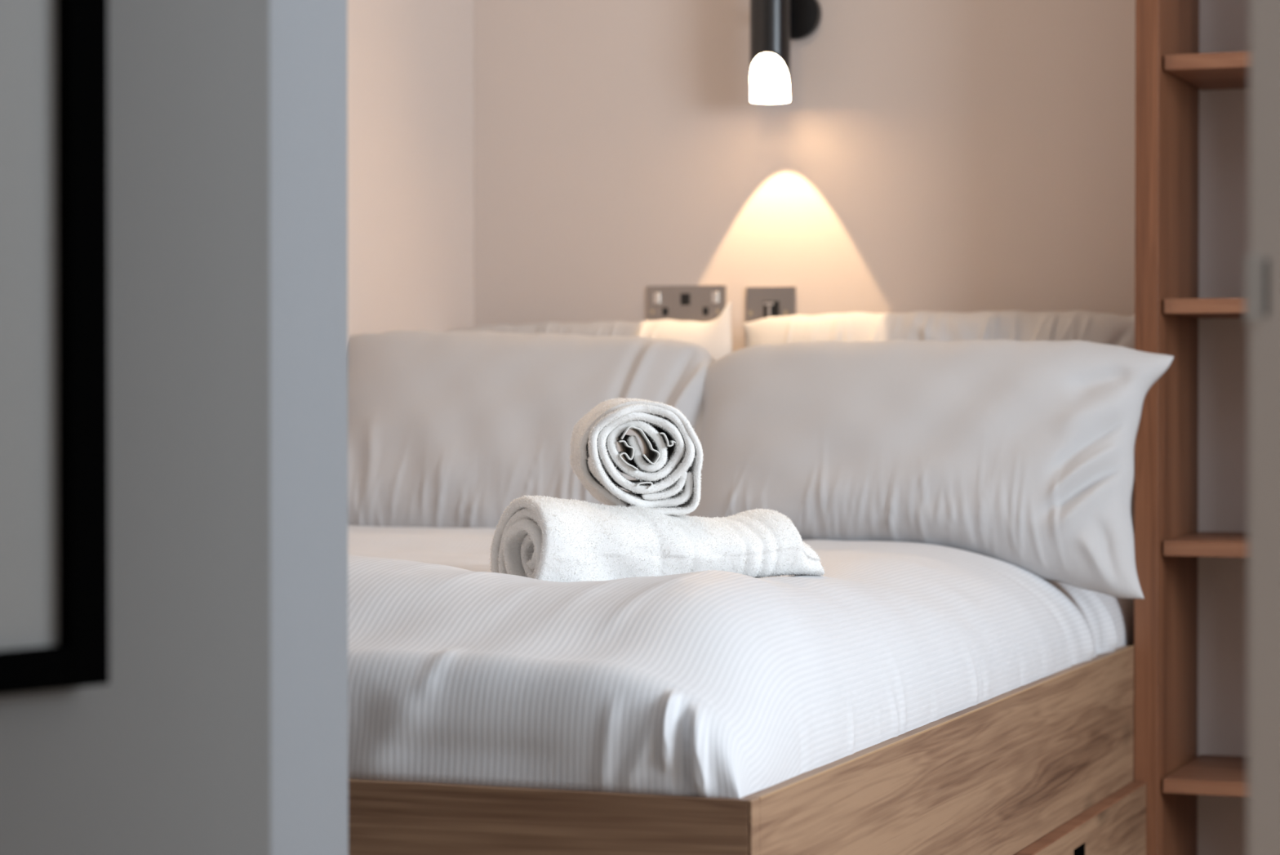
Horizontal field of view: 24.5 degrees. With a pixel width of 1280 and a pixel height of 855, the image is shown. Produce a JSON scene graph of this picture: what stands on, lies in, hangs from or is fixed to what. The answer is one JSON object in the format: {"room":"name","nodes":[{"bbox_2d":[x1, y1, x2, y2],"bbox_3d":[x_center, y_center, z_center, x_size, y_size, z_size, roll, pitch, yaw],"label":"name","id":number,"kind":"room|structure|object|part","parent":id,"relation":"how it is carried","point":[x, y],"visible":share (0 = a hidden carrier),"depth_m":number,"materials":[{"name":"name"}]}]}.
{"room":"bedroom","nodes":[
{"label":"bedroom","id":0,"kind":"room"},
{"bbox_2d":[0,0,271,854],"bbox_3d":[-0.782,-0.244,1.569,0.120,2.450,1.500,1,1,39],"label":"wall","id":1,"kind":"structure","parent":0,"point":[171,755],"depth_m":2.05,"materials":[{"name":"grey paint"}]},
{"bbox_2d":[0,0,109,694],"bbox_3d":[-0.520,-0.301,1.778,0.023,0.950,0.500,1,1,39],"label":"picture frame","id":2,"kind":"object","parent":1,"relation":"attached to","point":[55,535],"visible":1,"depth_m":1.94,"materials":[{"name":"black"}]},
{"bbox_3d":[-0.523,-0.298,1.781,0.006,0.889,0.432,1,1,39],"label":"backing panel","id":3,"kind":"part","parent":2,"relation":"part of","materials":[{"name":"grey"}]},
{"bbox_2d":[269,0,348,854],"bbox_3d":[-0.926,-0.256,2.595,1.348,2.450,0.280,0,1,21],"label":"wall partition","id":4,"kind":"structure","parent":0,"point":[308,38],"depth_m":2.42,"materials":[{"name":"grey paint"}]},
{"bbox_2d":[346,0,473,340],"bbox_3d":[-0.819,-0.274,4.100,0.120,2.450,2.610,0,1,21],"label":"wall","id":5,"kind":"structure","parent":0,"point":[411,62],"depth_m":5.05,"materials":[{"name":"beige paint"}]},
{"bbox_2d":[473,0,1248,854],"bbox_3d":[1.557,-0.280,4.658,4.400,2.450,0.120,0,1,21],"label":"wall","id":6,"kind":"structure","parent":0,"point":[959,156],"depth_m":5.03,"materials":[{"name":"beige paint"}]},
{"bbox_2d":[647,284,725,322],"bbox_3d":[0.081,-0.205,5.150,0.145,0.086,0.010,0,1,21],"label":"double socket","id":7,"kind":"object","parent":6,"relation":"attached to","point":[700,303],"visible":0.69,"depth_m":5.15,"materials":[{"name":"silver metal"}]},
{"bbox_2d":[653,292,659,304],"bbox_3d":[0.029,-0.227,5.167,0.012,0.022,0.004,0,1,21],"label":"rocker switch","id":8,"kind":"object","parent":7,"relation":"attached to","point":[655,295],"depth_m":5.16,"materials":[{"name":"silver metal"}]},
{"bbox_2d":[711,291,718,303],"bbox_3d":[0.130,-0.226,5.128,0.012,0.022,0.004,0,1,21],"label":"rocker switch","id":9,"kind":"object","parent":7,"relation":"attached to","point":[714,294],"depth_m":5.13,"materials":[{"name":"silver metal"}]},
{"bbox_2d":[746,286,795,322],"bbox_3d":[0.226,-0.199,5.093,0.089,0.089,0.014,0,1,21],"label":"wall switch","id":10,"kind":"object","parent":6,"relation":"attached to","point":[762,302],"visible":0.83,"depth_m":5.09,"materials":[{"name":"silver metal"}]},
{"bbox_3d":[0.223,-0.203,5.090,0.018,0.028,0.007,0,1,21],"label":"toggle lever","id":11,"kind":"part","parent":10,"relation":"part of","materials":[{"name":"silver metal"}]},
{"bbox_2d":[750,0,822,102],"bbox_3d":[0.245,-0.736,5.021,0.099,0.362,0.122,0,1,21],"label":"wall lamp","id":12,"kind":"object","parent":6,"relation":"attached to","point":[773,23],"visible":1,"depth_m":5.01,"materials":[{"name":"black metal"}]},
{"bbox_3d":[0.513,1.024,2.208,4.600,0.100,5.470,0,1,21],"label":"floor","id":13,"kind":"structure","parent":0,"visible":0},
{"bbox_2d":[348,644,1146,854],"bbox_3d":[-0.088,0.646,4.052,1.286,0.611,2.182,0,1,21],"label":"bed","id":14,"kind":"object","parent":13,"relation":"on","point":[1045,765],"visible":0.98,"depth_m":3.30,"materials":[{"name":"brown wood"}]},
{"bbox_3d":[-0.482,0.659,3.049,1.261,0.610,0.024,0,1,21],"label":"foot panel","id":15,"kind":"part","parent":14,"relation":"part of","materials":[{"name":"brown wood"}]},
{"bbox_3d":[0.427,0.450,3.686,0.024,0.208,1.814,0,1,21],"label":"panel","id":16,"kind":"part","parent":14,"relation":"part of","materials":[{"name":"brown wood"}]},
{"bbox_3d":[-0.109,0.350,4.095,1.177,0.198,2.070,0,1,21],"label":"mattress","id":17,"kind":"object","parent":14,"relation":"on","visible":0},
{"bbox_2d":[347,329,715,528],"bbox_3d":[-0.189,0.035,4.655,0.698,0.384,0.217,0,1,23],"label":"pillow","id":18,"kind":"object","parent":17,"relation":"on","point":[446,428],"visible":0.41,"depth_m":4.62,"materials":[{"name":"grey fabric"}]},
{"bbox_2d":[444,302,732,360],"bbox_3d":[-0.117,0.005,5.047,0.571,0.434,0.167,0,1,19],"label":"pillow","id":19,"kind":"object","parent":17,"relation":"on","point":[715,335],"visible":0.11,"depth_m":5.01,"materials":[{"name":"grey fabric"}]},
{"bbox_2d":[347,524,1133,799],"bbox_3d":[-0.117,0.238,3.997,1.258,0.221,2.057,0,1,21],"label":"duvet","id":20,"kind":"object","parent":17,"relation":"on","point":[709,682],"visible":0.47,"depth_m":3.05,"materials":[{"name":"white fabric"}]},
{"bbox_2d":[488,494,825,582],"bbox_3d":[0.033,0.140,3.510,0.412,0.126,0.158,0,1,-26],"label":"rolled towel","id":21,"kind":"object","parent":20,"relation":"on","point":[539,537],"visible":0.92,"depth_m":3.44,"materials":[{"name":"white fabric"}]},
{"bbox_2d":[569,396,703,515],"bbox_3d":[-0.007,0.035,3.596,0.152,0.144,0.260,0,1,-4],"label":"rolled towel","id":22,"kind":"object","parent":21,"relation":"on","point":[668,473],"visible":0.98,"depth_m":3.48,"materials":[{"name":"white fabric"}]},
{"bbox_2d":[742,310,1134,541],"bbox_3d":[0.486,-0.001,4.840,0.702,0.439,0.173,0,1,24],"label":"pillow","id":23,"kind":"object","parent":20,"relation":"on","point":[1113,329],"visible":0.21,"depth_m":4.84,"materials":[{"name":"grey fabric"}]},
{"bbox_2d":[689,339,1173,599],"bbox_3d":[0.410,0.056,4.406,0.754,0.376,0.214,0,1,21],"label":"pillow","id":24,"kind":"object","parent":17,"relation":"on","point":[1020,454],"visible":0.8,"depth_m":4.33,"materials":[{"name":"grey fabric"}]},
{"bbox_2d":[1133,0,1248,854],"bbox_3d":[1.010,-0.255,4.614,0.402,2.400,0.348,0,1,21],"label":"shelf unit","id":25,"kind":"object","parent":13,"relation":"on","point":[1171,70],"visible":0.89,"depth_m":4.56,"materials":[{"name":"brown wood"}]},
{"bbox_3d":[1.014,-0.188,4.625,0.322,0.022,0.326,0,1,21],"label":"shelf","id":26,"kind":"part","parent":25,"relation":"part of","materials":[{"name":"brown wood"}]},
{"bbox_3d":[1.014,0.551,4.633,0.322,0.022,0.326,0,1,21],"label":"shelf","id":27,"kind":"part","parent":25,"relation":"part of","materials":[{"name":"brown wood"}]},
{"bbox_3d":[1.014,0.185,4.629,0.322,0.024,0.326,0,1,21],"label":"shelf","id":28,"kind":"part","parent":25,"relation":"part of","materials":[{"name":"brown wood"}]},
{"bbox_3d":[1.014,-0.562,4.620,0.322,0.024,0.326,0,1,21],"label":"shelf","id":29,"kind":"part","parent":25,"relation":"part of","materials":[{"name":"brown wood"}]},
{"bbox_2d":[1244,0,1279,854],"bbox_3d":[0.771,-0.048,1.719,0.822,2.045,0.046,0,1,21],"label":"door","id":30,"kind":"structure","parent":13,"relation":"on","point":[1262,264],"depth_m":1.84,"materials":[{"name":"beige paint"}]},
{"bbox_3d":[0.389,-0.087,1.856,0.010,0.042,0.032,0,1,21],"label":"plate","id":31,"kind":"part","parent":30,"relation":"part of","materials":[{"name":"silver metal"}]}
]}

